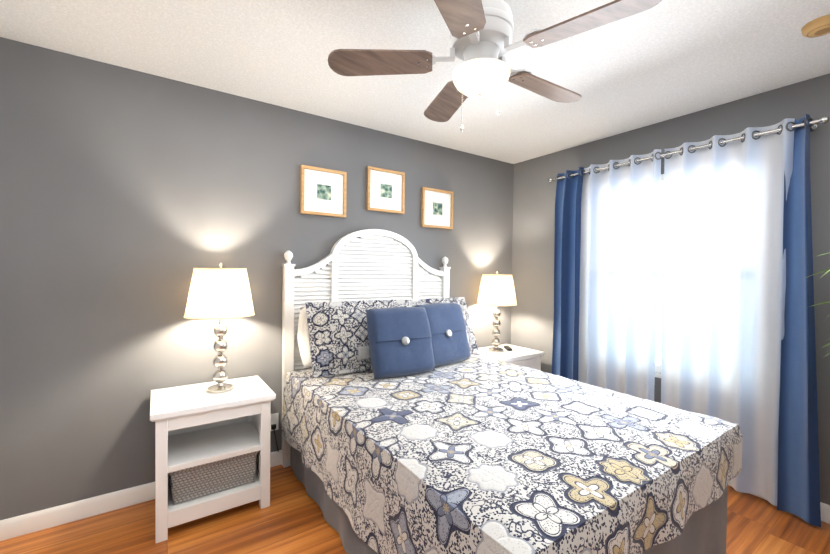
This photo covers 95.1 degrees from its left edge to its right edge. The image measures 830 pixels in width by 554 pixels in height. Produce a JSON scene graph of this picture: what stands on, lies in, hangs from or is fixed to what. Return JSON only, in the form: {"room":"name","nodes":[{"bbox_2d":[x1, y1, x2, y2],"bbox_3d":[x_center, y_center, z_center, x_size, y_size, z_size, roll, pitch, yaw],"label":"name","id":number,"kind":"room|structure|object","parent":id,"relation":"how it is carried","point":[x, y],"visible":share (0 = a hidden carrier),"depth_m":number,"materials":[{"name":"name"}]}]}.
{"room":"bedroom","nodes":[
{"label":"bedroom","id":0,"kind":"room"},
{"bbox_2d":[0,37,513,519],"bbox_3d":[-0.561,0.065,2.906,3.927,2.440,0.120,0,1,-34],"label":"wall","id":1,"kind":"structure","parent":0,"point":[130,200],"depth_m":2.15,"materials":[{"name":"grey paint"}]},
{"bbox_2d":[0,450,281,540],"bbox_3d":[-0.537,1.239,2.871,3.687,0.095,0.016,0,1,-34],"label":"baseboard","id":2,"kind":"structure","parent":1,"relation":"attached to","point":[20,525],"depth_m":2.01,"materials":[{"name":"white wood"}]},
{"bbox_2d":[270,413,278,451],"bbox_3d":[-0.958,1.058,2.568,0.070,0.258,0.029,0,1,-34],"label":"electrical outlet","id":3,"kind":"object","parent":1,"relation":"attached to","point":[274,421],"visible":0.92,"depth_m":2.57,"materials":[{"name":"white plastic"}]},
{"bbox_2d":[300,165,346,217],"bbox_3d":[-0.655,-0.610,2.732,0.335,0.335,0.028,0,1,-34],"label":"picture frame","id":4,"kind":"object","parent":1,"relation":"attached to","point":[322,191],"visible":1,"depth_m":2.72,"materials":[{"name":"brown wood"}]},
{"bbox_2d":[366,166,404,213],"bbox_3d":[-0.230,-0.685,3.021,0.335,0.335,0.028,0,1,-34],"label":"picture frame","id":5,"kind":"object","parent":1,"relation":"attached to","point":[385,191],"visible":0.96,"depth_m":3.01,"materials":[{"name":"brown wood"}]},
{"bbox_2d":[421,187,452,229],"bbox_3d":[0.197,-0.595,3.315,0.335,0.335,0.028,0,1,-34],"label":"picture frame","id":6,"kind":"object","parent":1,"relation":"attached to","point":[436,208],"visible":1,"depth_m":3.31,"materials":[{"name":"brown wood"}]},
{"bbox_2d":[0,464,829,553],"bbox_3d":[0.672,1.393,1.106,3.927,0.120,4.540,0,1,-34],"label":"floor","id":7,"kind":"structure","parent":0,"point":[290,519],"depth_m":1.94,"materials":[{"name":"laminate"}]},
{"bbox_2d":[150,375,275,542],"bbox_3d":[-1.151,0.972,2.155,0.579,0.640,0.452,0,1,-34],"label":"nightstand","id":8,"kind":"object","parent":7,"relation":"on","point":[212,453],"visible":1,"depth_m":2.03,"materials":[{"name":"white wood"}]},
{"bbox_2d":[168,451,259,504],"bbox_3d":[-1.149,1.059,2.153,0.452,0.192,0.365,0,1,-34],"label":"basket","id":9,"kind":"object","parent":8,"relation":"on","point":[206,482],"depth_m":2.01,"materials":[{"name":"wicker"}]},
{"bbox_2d":[184,262,254,392],"bbox_3d":[-1.119,0.282,2.184,0.366,0.737,0.366,0,1,-34],"label":"lamp","id":10,"kind":"object","parent":8,"relation":"on","point":[220,293],"visible":1,"depth_m":2.07,"materials":[{"name":"silver metal"}]},
{"bbox_2d":[477,344,544,370],"bbox_3d":[0.820,0.976,3.498,0.579,0.632,0.462,0,1,-34],"label":"nightstand","id":11,"kind":"object","parent":7,"relation":"on","point":[522,356],"visible":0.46,"depth_m":3.41,"materials":[{"name":"white wood"}]},
{"bbox_2d":[477,271,516,351],"bbox_3d":[0.752,0.311,3.496,0.366,0.737,0.366,0,1,-34],"label":"lamp","id":12,"kind":"object","parent":11,"relation":"on","point":[496,289],"visible":1,"depth_m":3.37,"materials":[{"name":"silver metal"}]},
{"bbox_2d":[281,229,742,553],"bbox_3d":[0.304,0.480,2.154,1.574,1.658,2.100,0,1,-34],"label":"bed","id":13,"kind":"object","parent":7,"relation":"on","point":[413,422],"visible":1,"depth_m":1.68,"materials":[{"name":"white"}]},
{"bbox_2d":[802,252,829,356],"bbox_3d":[2.129,0.544,1.416,0.860,1.600,1.032,0,1,-34],"label":"plant","id":14,"kind":"object","parent":7,"relation":"on","point":[827,270],"visible":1,"depth_m":1.81,"materials":[{"name":"green plant"}]},
{"bbox_2d":[0,0,829,163],"bbox_3d":[0.703,-1.167,1.060,3.927,0.120,4.540,0,1,-34],"label":"ceiling","id":15,"kind":"structure","parent":0,"point":[663,60],"depth_m":1.93,"materials":[{"name":"paint"}]},
{"bbox_2d":[328,0,661,131],"bbox_3d":[0.314,-0.859,1.586,1.170,0.524,1.216,0,1,-34],"label":"fan","id":16,"kind":"object","parent":15,"relation":"hanging from","point":[481,32],"visible":1,"depth_m":1.50,"materials":[{"name":"brown wood"}]},
{"bbox_2d":[801,14,829,37],"bbox_3d":[1.774,-1.085,1.649,0.132,0.037,0.132,0,1,-34],"label":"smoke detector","id":17,"kind":"object","parent":15,"relation":"attached to","point":[819,26],"visible":1,"depth_m":1.64,"materials":[{"name":"brown wood"}]},
{"bbox_2d":[511,73,829,504],"bbox_3d":[2.258,0.113,2.158,0.120,2.440,4.300,0,1,-34],"label":"wall","id":18,"kind":"structure","parent":0,"point":[533,238],"depth_m":2.72,"materials":[{"name":"grey paint"}]},
{"bbox_2d":[655,174,663,377],"bbox_3d":[1.802,-0.008,2.740,0.095,1.470,1.180,0,1,-34],"label":"window","id":19,"kind":"structure","parent":18,"relation":"in","point":[658,366],"depth_m":2.76,"materials":[{"name":"white"}]},
{"bbox_2d":[548,114,829,526],"bbox_3d":[1.695,0.201,2.720,0.172,2.190,1.744,0,1,-34],"label":"curtain","id":20,"kind":"object","parent":18,"relation":"attached to","point":[738,332],"visible":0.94,"depth_m":2.40,"materials":[{"name":"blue fabric"}]},
{"bbox_2d":[728,484,829,523],"bbox_3d":[2.188,1.285,2.141,0.016,0.095,4.300,0,1,-34],"label":"baseboard","id":21,"kind":"structure","parent":18,"relation":"attached to","point":[825,511],"depth_m":2.06,"materials":[{"name":"white wood"}]},
{"label":"outside","id":22,"kind":"structure","parent":0,"visible":0},
{"bbox_2d":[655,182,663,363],"bbox_3d":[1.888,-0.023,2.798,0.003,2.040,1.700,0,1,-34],"label":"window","id":23,"kind":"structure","parent":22,"point":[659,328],"depth_m":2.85,"materials":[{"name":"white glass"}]}
]}

